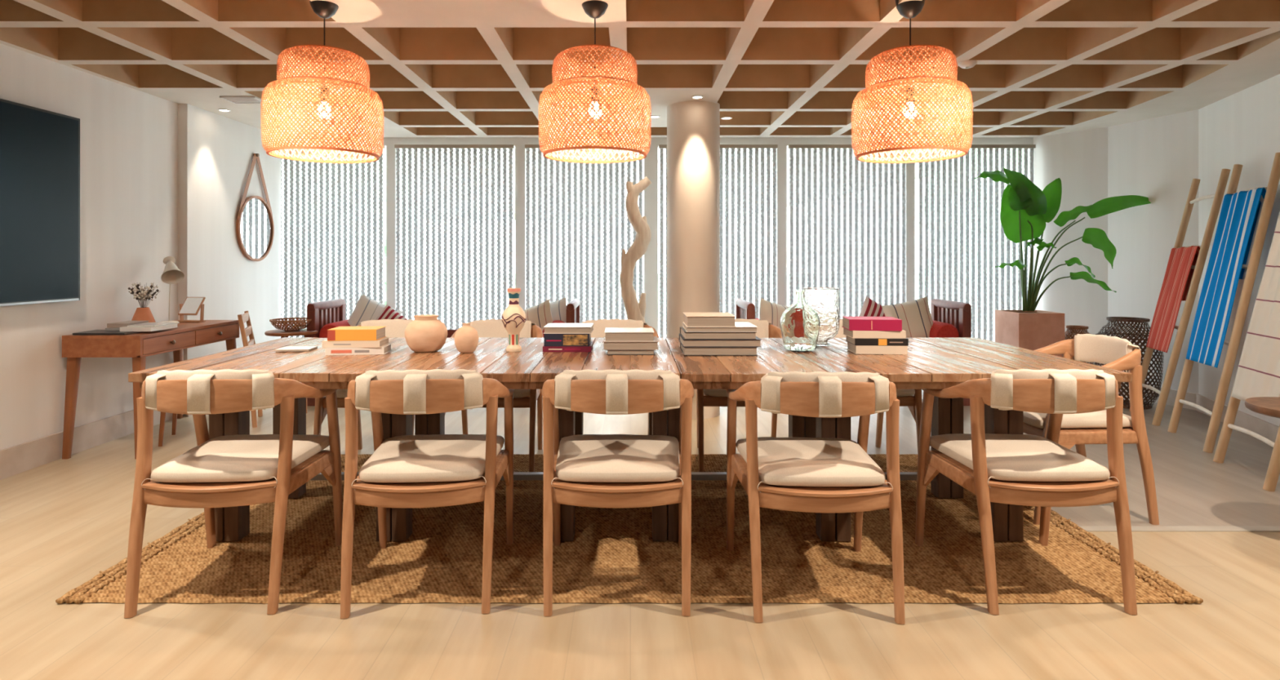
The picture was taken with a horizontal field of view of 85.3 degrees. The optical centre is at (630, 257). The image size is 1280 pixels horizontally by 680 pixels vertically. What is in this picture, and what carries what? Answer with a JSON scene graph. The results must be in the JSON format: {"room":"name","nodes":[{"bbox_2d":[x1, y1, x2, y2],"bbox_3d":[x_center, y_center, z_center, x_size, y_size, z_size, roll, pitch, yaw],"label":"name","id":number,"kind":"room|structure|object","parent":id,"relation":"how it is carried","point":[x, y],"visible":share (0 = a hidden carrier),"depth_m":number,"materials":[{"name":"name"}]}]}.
{"room":"common room","nodes":[
{"label":"common room","id":0,"kind":"room"},
{"bbox_2d":[0,43,177,450],"bbox_3d":[-3.520,-0.300,1.125,0.200,3.000,8.250,0,0,0],"label":"wall","id":1,"kind":"structure","parent":0,"point":[129,135],"depth_m":4.46,"materials":[{"name":"paint"}]},
{"bbox_2d":[0,98,79,306],"bbox_3d":[-3.388,-0.295,3.270,0.064,1.110,1.940,0,0,0],"label":"television","id":2,"kind":"object","parent":1,"relation":"attached to","point":[40,148],"visible":1,"depth_m":3.93,"materials":[{"name":"black glass"}]},
{"bbox_2d":[0,409,172,479],"bbox_3d":[-3.411,1.123,1.125,0.018,0.155,8.250,0,0,0],"label":"baseboard","id":3,"kind":"structure","parent":1,"relation":"attached to","point":[18,459],"depth_m":4.15,"materials":[{"name":"wood"}]},
{"bbox_2d":[177,103,284,416],"bbox_3d":[-3.485,-0.300,6.015,0.270,3.000,1.530,0,0,0],"label":"wall","id":4,"kind":"structure","parent":0,"point":[215,152],"depth_m":5.70,"materials":[{"name":"paint"}]},
{"bbox_2d":[235,153,274,261],"bbox_3d":[-3.329,-0.449,6.180,0.042,0.961,0.599,0,0,0],"label":"round mirror","id":5,"kind":"object","parent":4,"relation":"attached to","point":[255,225],"visible":1,"depth_m":6.17,"materials":[{"name":"brown leather"}]},
{"bbox_2d":[240,198,271,258],"bbox_3d":[-3.332,-0.260,6.180,0.001,0.542,0.542,0,0,0],"label":"mirror glass","id":6,"kind":"object","parent":5,"relation":"attached to","point":[255,222],"depth_m":6.18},
{"bbox_2d":[0,400,1279,679],"bbox_3d":[0.650,1.300,1.900,8.500,0.200,10.200,0,0,0],"label":"floor","id":7,"kind":"structure","parent":0,"point":[64,522],"depth_m":2.25,"materials":[{"name":"brown wood"}]},
{"bbox_2d":[62,320,239,459],"bbox_3d":[-3.146,0.833,4.670,0.498,0.737,1.074,0,0,0],"label":"writing desk","id":8,"kind":"object","parent":7,"relation":"on","point":[137,346],"visible":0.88,"depth_m":4.17,"materials":[{"name":"brown wood"}]},
{"bbox_2d":[72,329,142,335],"bbox_3d":[-3.200,0.458,4.270,0.300,0.012,0.200,0,0,-3],"label":"folder","id":9,"kind":"object","parent":8,"relation":"on","point":[94,331],"visible":0.84,"depth_m":4.19,"materials":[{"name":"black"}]},
{"bbox_2d":[120,323,178,331],"bbox_3d":[-3.030,0.439,4.380,0.190,0.026,0.260,0,0,0],"label":"book","id":10,"kind":"object","parent":9,"relation":"on","point":[171,325],"visible":0.86,"depth_m":4.27,"materials":[{"name":"white paper"}]},
{"bbox_2d":[127,282,160,322],"bbox_3d":[-3.270,0.315,4.673,0.181,0.299,0.170,0,0,-39],"label":"flower vase","id":11,"kind":"object","parent":8,"relation":"on","point":[144,313],"visible":0.91,"depth_m":4.64,"materials":[{"name":"ceramic"}]},
{"bbox_2d":[160,256,184,323],"bbox_3d":[-3.236,0.227,4.878,0.201,0.475,0.136,0,0,37],"label":"desk lamp","id":12,"kind":"object","parent":8,"relation":"on","point":[171,274],"visible":0.9,"depth_m":4.90,"materials":[{"name":"beige metal"}]},
{"bbox_2d":[177,297,205,322],"bbox_3d":[-3.170,0.375,5.020,0.184,0.178,0.092,0,0,9],"label":"mirror","id":13,"kind":"object","parent":8,"relation":"on","point":[192,305],"visible":0.97,"depth_m":5.01,"materials":[{"name":"brown wood"}]},
{"bbox_2d":[178,297,203,313],"bbox_3d":[-3.171,0.345,5.014,0.132,0.109,0.077,0,0,9],"label":"mirror glass","id":14,"kind":"object","parent":13,"relation":"attached to","point":[191,305],"depth_m":5.01,"materials":[{"name":"white"}]},
{"bbox_2d":[158,411,177,446],"bbox_3d":[-2.900,0.986,4.620,0.340,0.431,0.340,0,0,-20],"label":"stool","id":15,"kind":"object","parent":7,"relation":"on","point":[162,417],"visible":0.11,"depth_m":4.43,"materials":[{"name":"brown wood"}]},
{"bbox_2d":[237,311,307,427],"bbox_3d":[-2.622,0.799,5.131,0.448,0.803,0.400,0,0,-22],"label":"chair","id":16,"kind":"object","parent":7,"relation":"on","point":[245,332],"visible":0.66,"depth_m":4.94,"materials":[{"name":"brown wood"}]},
{"bbox_2d":[264,328,317,337],"bbox_3d":[-2.740,0.896,5.620,0.390,0.611,0.390,0,0,0],"label":"side table","id":17,"kind":"object","parent":7,"relation":"on","point":[304,332],"visible":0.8,"depth_m":5.51,"materials":[{"name":"brown wood"}]},
{"bbox_2d":[269,317,311,330],"bbox_3d":[-2.740,0.541,5.620,0.322,0.090,0.322,0,0,0],"label":"woven bowl","id":18,"kind":"object","parent":17,"relation":"on","point":[297,323],"visible":0.97,"depth_m":5.53,"materials":[{"name":"brown wicker"}]},
{"bbox_2d":[306,298,580,405],"bbox_3d":[-1.535,0.782,5.920,2.172,0.836,0.620,0,0,0],"label":"daybed","id":19,"kind":"object","parent":7,"relation":"on","point":[325,315],"visible":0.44,"depth_m":5.78,"materials":[{"name":"red wood"}]},
{"bbox_2d":[347,293,403,326],"bbox_3d":[-2.220,0.545,5.980,0.495,0.479,0.166,0,0,-15],"label":"cushion","id":20,"kind":"object","parent":19,"relation":"on","point":[366,308],"visible":0.42,"depth_m":5.93,"materials":[{"name":"beige fabric"}]},
{"bbox_2d":[375,304,406,319],"bbox_3d":[-2.020,0.600,5.860,0.427,0.413,0.156,0,0,-3],"label":"cushion","id":21,"kind":"object","parent":19,"relation":"on","point":[388,313],"visible":0.2,"depth_m":5.85,"materials":[{"name":"red fabric"}]},
{"bbox_2d":[523,298,552,331],"bbox_3d":[-0.800,0.565,5.900,0.454,0.436,0.147,0,0,30],"label":"cushion","id":22,"kind":"object","parent":19,"relation":"on","point":[540,314],"visible":0.41,"depth_m":5.84,"materials":[{"name":"beige fabric"}]},
{"bbox_2d":[529,297,566,323],"bbox_3d":[-0.700,0.550,6.060,0.434,0.412,0.150,0,0,20],"label":"cushion","id":23,"kind":"object","parent":19,"relation":"on","point":[558,308],"visible":0.23,"depth_m":6.00,"materials":[{"name":"beige fabric"}]},
{"bbox_2d":[55,453,1203,604],"bbox_3d":[-0.005,1.187,3.309,3.976,0.022,1.817,0,0,0],"label":"rug","id":24,"kind":"object","parent":7,"relation":"on","point":[613,557],"visible":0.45,"depth_m":2.71,"materials":[{"name":"wicker"}]},
{"bbox_2d":[124,368,342,617],"bbox_3d":[-1.455,0.792,2.602,0.579,0.821,0.579,0,0,-3],"label":"armchair","id":25,"kind":"object","parent":24,"relation":"on","point":[228,470],"visible":1,"depth_m":2.38,"materials":[{"name":"brown wood"}]},
{"bbox_2d":[151,434,329,482],"bbox_3d":[-1.456,0.748,2.620,0.481,0.066,0.497,0,0,-3],"label":"seat cushion","id":26,"kind":"object","parent":25,"relation":"on","point":[244,458],"depth_m":2.49,"materials":[{"name":"beige fabric"}]},
{"bbox_2d":[313,319,414,449],"bbox_3d":[-1.470,0.792,4.088,0.579,0.821,0.579,0,0,1],"label":"armchair","id":27,"kind":"object","parent":24,"relation":"on","point":[393,327],"visible":0.1,"depth_m":4.29,"materials":[{"name":"brown wood"}]},
{"bbox_2d":[340,368,514,618],"bbox_3d":[-0.740,0.792,2.602,0.579,0.821,0.579,0,0,-4],"label":"armchair","id":28,"kind":"object","parent":24,"relation":"on","point":[436,470],"visible":1,"depth_m":2.38,"materials":[{"name":"brown wood"}]},
{"bbox_2d":[358,434,504,483],"bbox_3d":[-0.741,0.748,2.620,0.481,0.066,0.497,0,0,-4],"label":"seat cushion","id":29,"kind":"object","parent":28,"relation":"on","point":[436,458],"depth_m":2.47,"materials":[{"name":"beige fabric"}]},
{"bbox_2d":[444,319,542,471],"bbox_3d":[-0.800,0.792,4.091,0.579,0.821,0.579,0,0,0],"label":"armchair","id":30,"kind":"object","parent":24,"relation":"on","point":[489,328],"visible":0.25,"depth_m":4.28,"materials":[{"name":"brown wood"}]},
{"bbox_2d":[497,389,529,398],"bbox_3d":[-0.800,0.748,4.074,0.481,0.066,0.497,0,0,0],"label":"seat cushion","id":31,"kind":"object","parent":30,"relation":"on","point":[517,393],"depth_m":3.84,"materials":[{"name":"brown wood"}]},
{"bbox_2d":[542,368,693,616],"bbox_3d":[-0.045,0.792,2.602,0.579,0.821,0.579,0,0,0],"label":"armchair","id":32,"kind":"object","parent":24,"relation":"on","point":[616,471],"visible":1,"depth_m":2.38,"materials":[{"name":"brown wood"}]},
{"bbox_2d":[555,434,679,482],"bbox_3d":[-0.045,0.748,2.620,0.481,0.066,0.497,0,0,0],"label":"seat cushion","id":33,"kind":"object","parent":32,"relation":"on","point":[582,458],"depth_m":2.49,"materials":[{"name":"beige fabric"}]},
{"bbox_2d":[580,318,659,435],"bbox_3d":[-0.100,0.792,4.094,0.579,0.821,0.579,0,0,-2],"label":"armchair","id":34,"kind":"object","parent":24,"relation":"on","point":[600,325],"visible":0.11,"depth_m":4.31,"materials":[{"name":"brown wood"}]},
{"bbox_2d":[128,337,1132,541],"bbox_3d":[0.000,0.810,3.195,3.774,0.753,1.176,0,0,0],"label":"dining table","id":35,"kind":"object","parent":24,"relation":"on","point":[929,363],"visible":0.44,"depth_m":2.90,"materials":[{"name":"brown wood"}]},
{"bbox_2d":[275,346,317,351],"bbox_3d":[-1.567,0.428,3.260,0.150,0.010,0.110,0,0,-5],"label":"notepad","id":36,"kind":"object","parent":35,"relation":"on","point":[286,348],"visible":1,"depth_m":3.22,"materials":[{"name":"white paper"}]},
{"bbox_2d":[324,342,391,355],"bbox_3d":[-1.238,0.417,3.175,0.254,0.032,0.151,0,0,-6],"label":"book","id":37,"kind":"object","parent":35,"relation":"on","point":[384,349],"visible":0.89,"depth_m":3.10,"materials":[{"name":"white paper"}]},
{"bbox_2d":[322,337,390,347],"bbox_3d":[-1.250,0.386,3.172,0.254,0.030,0.146,0,0,-2],"label":"book","id":38,"kind":"object","parent":37,"relation":"on","point":[384,341],"visible":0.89,"depth_m":3.10,"materials":[{"name":"beige paper"}]},
{"bbox_2d":[327,326,386,341],"bbox_3d":[-1.247,0.345,3.175,0.214,0.050,0.151,0,0,-3],"label":"book","id":39,"kind":"object","parent":38,"relation":"on","point":[340,333],"visible":1,"depth_m":3.10,"materials":[{"name":"orange paper"}]},
{"bbox_2d":[404,314,447,352],"bbox_3d":[-0.950,0.351,3.230,0.192,0.165,0.192,0,0,0],"label":"clay pot","id":40,"kind":"object","parent":35,"relation":"on","point":[426,333],"visible":1,"depth_m":3.16,"materials":[{"name":"ceramic"}]},
{"bbox_2d":[453,323,479,353],"bbox_3d":[-0.750,0.367,3.180,0.110,0.134,0.110,0,0,0],"label":"clay pot","id":41,"kind":"object","parent":35,"relation":"on","point":[466,337],"visible":1,"depth_m":3.14,"materials":[{"name":"ceramic"}]},
{"bbox_2d":[501,288,526,351],"bbox_3d":[-0.543,0.288,3.239,0.119,0.292,0.118,0,0,0],"label":"vase","id":42,"kind":"object","parent":35,"relation":"on","point":[513,318],"visible":1,"depth_m":3.21,"materials":[{"name":"beige ceramic"}]},
{"bbox_2d":[542,341,593,351],"bbox_3d":[-0.291,0.420,3.290,0.223,0.026,0.201,0,0,0],"label":"book","id":43,"kind":"object","parent":35,"relation":"on","point":[545,348],"visible":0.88,"depth_m":3.19,"materials":[{"name":"red paper"}]},
{"bbox_2d":[543,333,591,346],"bbox_3d":[-0.292,0.378,3.285,0.209,0.058,0.191,0,0,0],"label":"book","id":44,"kind":"object","parent":43,"relation":"on","point":[549,340],"visible":0.86,"depth_m":3.19,"materials":[{"name":"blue paper"}]},
{"bbox_2d":[543,323,593,333],"bbox_3d":[-0.290,0.334,3.290,0.220,0.030,0.200,0,0,0],"label":"book","id":45,"kind":"object","parent":44,"relation":"on","point":[550,328],"visible":1,"depth_m":3.19,"materials":[{"name":"white paper"}]},
{"bbox_2d":[563,334,587,345],"bbox_3d":[-0.253,0.378,3.190,0.113,0.049,0.001,0,0,0],"label":"print","id":46,"kind":"object","parent":44,"relation":"attached to","point":[568,340],"depth_m":3.19,"materials":[{"name":"gold paper"}]},
{"bbox_2d":[606,350,654,355],"bbox_3d":[0.001,0.422,3.200,0.214,0.022,0.200,0,0,0],"label":"book","id":47,"kind":"object","parent":35,"relation":"on","point":[609,352],"visible":0.36,"depth_m":3.10,"materials":[{"name":"grey paper"}]},
{"bbox_2d":[603,336,658,350],"bbox_3d":[0.001,0.393,3.205,0.249,0.036,0.210,0,0,0],"label":"book","id":48,"kind":"object","parent":47,"relation":"on","point":[644,345],"visible":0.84,"depth_m":3.10,"materials":[{"name":"beige paper"}]},
{"bbox_2d":[604,327,654,342],"bbox_3d":[-0.006,0.353,3.200,0.223,0.042,0.200,0,0,-1],"label":"book","id":49,"kind":"object","parent":48,"relation":"on","point":[611,334],"visible":1,"depth_m":3.10,"materials":[{"name":"white paper"}]},
{"bbox_2d":[680,342,757,355],"bbox_3d":[0.402,0.415,3.205,0.326,0.037,0.250,0,0,0],"label":"book","id":50,"kind":"object","parent":35,"relation":"on","point":[686,350],"visible":0.62,"depth_m":3.08,"materials":[{"name":"grey paper"}]},
{"bbox_2d":[679,333,761,346],"bbox_3d":[0.407,0.380,3.205,0.349,0.033,0.250,0,0,0],"label":"book","id":51,"kind":"object","parent":50,"relation":"on","point":[685,343],"visible":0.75,"depth_m":3.08,"materials":[{"name":"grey paper"}]},
{"bbox_2d":[680,326,756,339],"bbox_3d":[0.399,0.346,3.205,0.321,0.033,0.250,0,0,-1],"label":"book","id":52,"kind":"object","parent":51,"relation":"on","point":[686,335],"visible":0.73,"depth_m":3.08,"materials":[{"name":"black paper"}]},
{"bbox_2d":[682,321,757,332],"bbox_3d":[0.407,0.318,3.200,0.315,0.022,0.240,0,0,0],"label":"book","id":53,"kind":"object","parent":52,"relation":"on","point":[740,326],"visible":0.8,"depth_m":3.08,"materials":[{"name":"white paper"}]},
{"bbox_2d":[683,312,736,326],"bbox_3d":[0.359,0.283,3.190,0.219,0.047,0.220,0,0,0],"label":"book","id":54,"kind":"object","parent":53,"relation":"on","point":[690,319],"visible":1,"depth_m":3.08,"materials":[{"name":"beige paper"}]},
{"bbox_2d":[779,289,820,351],"bbox_3d":[0.799,0.292,3.269,0.186,0.283,0.189,0,0,0],"label":"glass bottle","id":55,"kind":"object","parent":35,"relation":"on","point":[800,324],"visible":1,"depth_m":3.20,"materials":[{"name":"white"}]},
{"bbox_2d":[803,287,839,346],"bbox_3d":[0.950,0.292,3.460,0.178,0.283,0.178,0,0,0],"label":"glass jar","id":56,"kind":"object","parent":35,"relation":"on","point":[825,301],"visible":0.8,"depth_m":3.38,"materials":[{"name":"white"}]},
{"bbox_2d":[846,342,907,354],"bbox_3d":[1.134,0.414,3.205,0.227,0.038,0.170,0,0,3],"label":"book","id":57,"kind":"object","parent":35,"relation":"on","point":[857,349],"visible":0.84,"depth_m":3.12,"materials":[{"name":"beige paper"}]},
{"bbox_2d":[844,336,908,346],"bbox_3d":[1.133,0.379,3.205,0.236,0.032,0.171,0,0,3],"label":"book","id":58,"kind":"object","parent":57,"relation":"on","point":[855,341],"visible":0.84,"depth_m":3.12,"materials":[{"name":"black paper"}]},
{"bbox_2d":[842,328,906,338],"bbox_3d":[1.121,0.345,3.205,0.236,0.034,0.170,0,0,2],"label":"book","id":59,"kind":"object","parent":58,"relation":"on","point":[852,334],"visible":0.82,"depth_m":3.12,"materials":[{"name":"beige paper"}]},
{"bbox_2d":[841,315,902,330],"bbox_3d":[1.110,0.303,3.205,0.230,0.050,0.171,0,0,6],"label":"book","id":60,"kind":"object","parent":59,"relation":"on","point":[849,322],"visible":1,"depth_m":3.12,"materials":[{"name":"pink paper"}]},
{"bbox_2d":[726,371,905,624],"bbox_3d":[0.660,0.792,2.557,0.579,0.821,0.579,0,0,1],"label":"armchair","id":61,"kind":"object","parent":24,"relation":"on","point":[796,474],"visible":1,"depth_m":2.33,"materials":[{"name":"brown wood"}]},
{"bbox_2d":[736,436,885,486],"bbox_3d":[0.660,0.748,2.575,0.481,0.066,0.497,0,0,1],"label":"seat cushion","id":62,"kind":"object","parent":61,"relation":"on","point":[795,461],"depth_m":2.43,"materials":[{"name":"beige fabric"}]},
{"bbox_2d":[833,318,922,456],"bbox_3d":[1.350,0.792,4.123,0.579,0.821,0.579,0,0,-3],"label":"armchair","id":63,"kind":"object","parent":24,"relation":"on","point":[911,398],"visible":0.07,"depth_m":3.91,"materials":[{"name":"brown wood"}]},
{"bbox_2d":[915,368,1137,614],"bbox_3d":[1.458,0.792,2.612,0.579,0.821,0.579,0,0,0],"label":"armchair","id":64,"kind":"object","parent":24,"relation":"on","point":[1016,469],"visible":0.99,"depth_m":2.39,"materials":[{"name":"brown wood"}]},
{"bbox_2d":[929,433,1110,481],"bbox_3d":[1.458,0.748,2.630,0.481,0.066,0.497,0,0,0],"label":"seat cushion","id":65,"kind":"object","parent":64,"relation":"on","point":[1009,457],"depth_m":2.50,"materials":[{"name":"beige fabric"}]},
{"bbox_2d":[1022,333,1159,524],"bbox_3d":[2.093,0.790,3.360,0.579,0.821,0.579,0,0,0],"label":"armchair","id":66,"kind":"object","parent":24,"relation":"on","point":[1080,429],"visible":0.54,"depth_m":3.13,"materials":[{"name":"brown wood"}]},
{"bbox_2d":[1022,409,1132,428],"bbox_3d":[2.075,0.746,3.360,0.497,0.066,0.481,0,0,0],"label":"seat cushion","id":67,"kind":"object","parent":66,"relation":"on","point":[1096,420],"depth_m":3.15,"materials":[{"name":"beige fabric"}]},
{"bbox_2d":[619,176,651,369],"bbox_3d":[0.090,0.254,5.900,0.299,1.891,0.299,0,0,39],"label":"branch","id":68,"kind":"object","parent":7,"relation":"on","point":[635,310],"visible":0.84,"depth_m":5.86,"materials":[{"name":"brown wood"}]},
{"bbox_2d":[696,318,782,471],"bbox_3d":[0.660,0.792,4.119,0.579,0.821,0.579,0,0,2],"label":"armchair","id":69,"kind":"object","parent":7,"relation":"on","point":[704,397],"visible":0.11,"depth_m":3.90,"materials":[{"name":"brown wood"}]},
{"bbox_2d":[703,389,727,396],"bbox_3d":[0.659,0.748,4.101,0.481,0.066,0.497,0,0,2],"label":"seat cushion","id":70,"kind":"object","parent":69,"relation":"on","point":[707,393],"depth_m":3.86,"materials":[{"name":"beige fabric"}]},
{"bbox_2d":[1078,525,1279,532],"bbox_3d":[2.545,1.198,3.067,2.390,0.005,0.055,0,0,0],"label":"trim","id":71,"kind":"structure","parent":7,"relation":"on","point":[1088,528],"depth_m":3.07,"materials":[{"name":"beige wood"}]},
{"bbox_2d":[1244,396,1279,417],"bbox_3d":[2.760,0.900,2.800,0.426,0.600,0.426,0,0,0],"label":"side table","id":72,"kind":"object","parent":7,"relation":"on","point":[1266,406],"visible":1,"depth_m":2.85,"materials":[{"name":"brown wood"}]},
{"bbox_2d":[0,0,1279,137],"bbox_3d":[0.270,-1.315,1.790,8.710,0.300,10.050,0,0,0],"label":"ceiling","id":73,"kind":"structure","parent":0,"point":[437,68],"depth_m":4.09,"materials":[{"name":"paint"}]},
{"bbox_2d":[219,96,266,103],"bbox_3d":[-2.830,-1.157,5.100,0.260,0.016,0.200,0,0,0],"label":"ceiling vent","id":74,"kind":"object","parent":73,"relation":"in","point":[236,100],"visible":0.79,"depth_m":5.06,"materials":[{"name":"white metal"}]},
{"bbox_2d":[260,0,384,163],"bbox_3d":[-1.410,-0.876,3.200,0.519,0.818,0.519,0,0,40],"label":"pendant lamp","id":75,"kind":"object","parent":73,"relation":"hanging from","point":[322,82],"visible":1,"depth_m":3.04,"materials":[{"name":"orange wicker"}]},
{"bbox_2d":[537,0,651,163],"bbox_3d":[-0.163,-0.876,3.200,0.519,0.818,0.519,0,0,-23],"label":"pendant lamp","id":76,"kind":"object","parent":73,"relation":"hanging from","point":[595,9],"visible":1,"depth_m":3.03,"materials":[{"name":"orange"}]},
{"bbox_2d":[851,0,973,163],"bbox_3d":[1.290,-0.876,3.200,0.519,0.818,0.519,0,0,-6],"label":"pendant lamp","id":77,"kind":"object","parent":73,"relation":"hanging from","point":[907,106],"visible":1,"depth_m":3.03,"materials":[{"name":"orange"}]},
{"bbox_2d":[666,101,719,419],"bbox_3d":[0.485,0.013,5.360,0.406,2.375,0.406,0,0,0],"label":"column","id":78,"kind":"structure","parent":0,"point":[693,127],"depth_m":5.18,"materials":[{"name":"paint"}]},
{"bbox_2d":[722,146,936,220],"bbox_3d":[5.040,-3.094,14.000,8.588,4.814,2.400,0,0,0],"label":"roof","id":79,"kind":"structure","parent":0,"point":[917,164],"depth_m":12.80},
{"bbox_2d":[850,389,1279,525],"bbox_3d":[2.900,1.199,4.902,3.100,0.001,3.615,0,0,0],"label":"floor","id":80,"kind":"structure","parent":0,"point":[1193,489],"depth_m":3.87,"materials":[{"name":"grey wood"}]},
{"bbox_2d":[735,298,971,405],"bbox_3d":[1.850,0.782,5.920,1.822,0.836,0.620,0,0,0],"label":"daybed","id":81,"kind":"object","parent":80,"relation":"on","point":[950,318],"visible":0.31,"depth_m":5.71,"materials":[{"name":"red wood"}]},
{"bbox_2d":[759,297,789,328],"bbox_3d":[1.220,0.550,5.880,0.437,0.431,0.149,0,0,-35],"label":"cushion","id":82,"kind":"object","parent":81,"relation":"on","point":[771,312],"visible":0.4,"depth_m":5.82,"materials":[{"name":"beige fabric"}]},
{"bbox_2d":[858,296,885,316],"bbox_3d":[2.140,0.560,6.020,0.474,0.458,0.164,0,0,-1],"label":"cushion","id":83,"kind":"object","parent":81,"relation":"on","point":[870,308],"visible":0.23,"depth_m":6.00,"materials":[{"name":"fabric"}]},
{"bbox_2d":[881,296,933,337],"bbox_3d":[2.360,0.545,5.860,0.449,0.437,0.161,0,0,8],"label":"cushion","id":84,"kind":"object","parent":81,"relation":"on","point":[915,315],"visible":0.7,"depth_m":5.81,"materials":[{"name":"beige fabric"}]},
{"bbox_2d":[973,167,1151,356],"bbox_3d":[3.724,0.221,5.925,1.430,1.958,0.423,0,0,0],"label":"potted plant","id":85,"kind":"object","parent":80,"relation":"on","point":[1025,209],"visible":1,"depth_m":5.87,"materials":[{"name":"green plant"}]},
{"bbox_2d":[1064,324,1093,364],"bbox_3d":[3.795,0.890,5.900,0.270,0.619,0.270,0,0,0],"label":"wicker basket","id":86,"kind":"object","parent":80,"relation":"on","point":[1073,331],"visible":0.16,"depth_m":5.85,"materials":[{"name":"brown wicker"}]},
{"bbox_2d":[1093,316,1164,409],"bbox_3d":[4.040,0.846,5.640,0.466,0.709,0.466,0,0,0],"label":"wicker basket","id":87,"kind":"object","parent":80,"relation":"on","point":[1146,406],"visible":0.52,"depth_m":5.51,"materials":[{"name":"black wicker"}]},
{"bbox_2d":[1128,168,1230,426],"bbox_3d":[4.041,0.290,5.135,0.472,1.830,0.535,0,0,19],"label":"wooden ladder","id":88,"kind":"object","parent":80,"relation":"on","point":[1218,197],"visible":0.66,"depth_m":4.93,"materials":[{"name":"brown wood"}]},
{"bbox_2d":[1146,245,1199,352],"bbox_3d":[4.031,0.301,5.138,0.247,0.775,0.416,0,0,19],"label":"striped towel","id":89,"kind":"object","parent":88,"relation":"hanging from","point":[1179,273],"visible":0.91,"depth_m":5.13,"materials":[{"name":"red fabric"}]},
{"bbox_2d":[1167,151,1279,453],"bbox_3d":[3.842,0.280,4.496,0.455,1.850,0.619,0,0,17],"label":"wooden ladder","id":90,"kind":"object","parent":80,"relation":"on","point":[1271,189],"visible":0.58,"depth_m":4.26,"materials":[{"name":"brown wood"}]},
{"bbox_2d":[1185,186,1266,368],"bbox_3d":[3.869,0.126,4.501,0.309,1.129,0.482,0,0,18],"label":"striped towel","id":91,"kind":"object","parent":90,"relation":"hanging from","point":[1240,212],"visible":0.97,"depth_m":4.49,"materials":[{"name":"blue fabric"}]},
{"bbox_2d":[1213,380,1279,491],"bbox_3d":[3.578,0.280,3.784,0.475,1.850,0.613,0,0,18],"label":"wooden ladder","id":92,"kind":"object","parent":80,"relation":"on","point":[1273,469],"visible":0.56,"depth_m":3.94,"materials":[{"name":"brown wood"}]},
{"bbox_2d":[1231,211,1279,400],"bbox_3d":[3.590,0.170,3.784,0.354,1.275,0.488,0,0,18],"label":"striped towel","id":93,"kind":"object","parent":92,"relation":"hanging from","point":[1258,373],"visible":0.91,"depth_m":3.90,"materials":[{"name":"beige fabric"}]},
{"bbox_2d":[1027,73,1279,426],"bbox_3d":[4.201,-0.300,1.944,0.902,3.000,9.889,0,0,0],"label":"wall","id":94,"kind":"structure","parent":0,"point":[1158,159],"depth_m":5.83,"materials":[{"name":"paint"}]},
{"bbox_2d":[284,137,1033,333],"bbox_3d":[0.247,0.013,6.770,7.306,2.375,0.100,0,0,0],"label":"window","id":95,"kind":"structure","parent":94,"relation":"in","point":[651,162],"depth_m":6.72,"materials":[{"name":"white paint"}]},
{"bbox_2d":[280,144,384,337],"bbox_3d":[-2.878,0.043,6.665,1.026,2.255,0.050,0,0,0],"label":"window blind","id":96,"kind":"object","parent":95,"relation":"attached to","point":[291,162],"visible":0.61,"depth_m":6.65,"materials":[{"name":"white fabric"}]},
{"bbox_2d":[394,144,514,328],"bbox_3d":[-1.688,0.043,6.665,1.138,2.255,0.050,0,0,0],"label":"window blind","id":97,"kind":"object","parent":95,"relation":"attached to","point":[397,147],"visible":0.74,"depth_m":6.65,"materials":[{"name":"white fabric"}]},
{"bbox_2d":[524,144,643,322],"bbox_3d":[-0.442,0.043,6.665,1.138,2.255,0.050,0,0,0],"label":"window blind","id":98,"kind":"object","parent":95,"relation":"attached to","point":[527,147],"visible":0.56,"depth_m":6.65,"materials":[{"name":"white fabric"}]},
{"bbox_2d":[658,144,777,337],"bbox_3d":[0.841,0.043,6.665,1.138,2.255,0.050,0,0,0],"label":"window blind","id":99,"kind":"object","parent":95,"relation":"attached to","point":[661,147],"visible":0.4,"depth_m":6.65,"materials":[{"name":"white fabric"}]},
{"bbox_2d":[787,144,905,319],"bbox_3d":[2.084,0.043,6.665,1.132,2.255,0.050,0,0,0],"label":"window blind","id":100,"kind":"object","parent":95,"relation":"attached to","point":[791,147],"visible":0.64,"depth_m":6.65,"materials":[{"name":"white fabric"}]},
{"bbox_2d":[917,144,1035,341],"bbox_3d":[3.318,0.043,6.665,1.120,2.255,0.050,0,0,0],"label":"window blind","id":101,"kind":"object","parent":95,"relation":"attached to","point":[979,147],"visible":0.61,"depth_m":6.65,"materials":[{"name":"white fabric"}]},
{"bbox_2d":[1118,382,1279,442],"bbox_3d":[4.011,1.135,1.883,0.662,0.130,9.779,0,0,2],"label":"baseboard","id":102,"kind":"structure","parent":94,"relation":"attached to","point":[1268,430],"depth_m":4.85,"materials":[{"name":"white wood"}]},
{"label":"outside","id":103,"kind":"structure","parent":0,"visible":0},
{"bbox_2d":[400,273,930,318],"bbox_3d":[0.000,3.350,77.000,120.000,0.300,126.000,0,0,0],"label":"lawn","id":104,"kind":"structure","parent":103,"point":[917,275],"depth_m":68.50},
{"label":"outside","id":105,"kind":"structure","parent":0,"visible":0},
{"bbox_2d":[288,318,995,342],"bbox_3d":[0.000,1.360,10.500,28.000,0.280,7.000,0,0,0],"label":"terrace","id":106,"kind":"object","parent":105,"point":[442,319],"depth_m":12.39,"materials":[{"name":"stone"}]},
{"bbox_2d":[288,146,425,324],"bbox_3d":[-5.571,-0.600,11.957,3.864,5.081,4.125,0,0,0],"label":"bush","id":107,"kind":"object","parent":106,"relation":"on","point":[384,152],"visible":0.12,"depth_m":10.86,"materials":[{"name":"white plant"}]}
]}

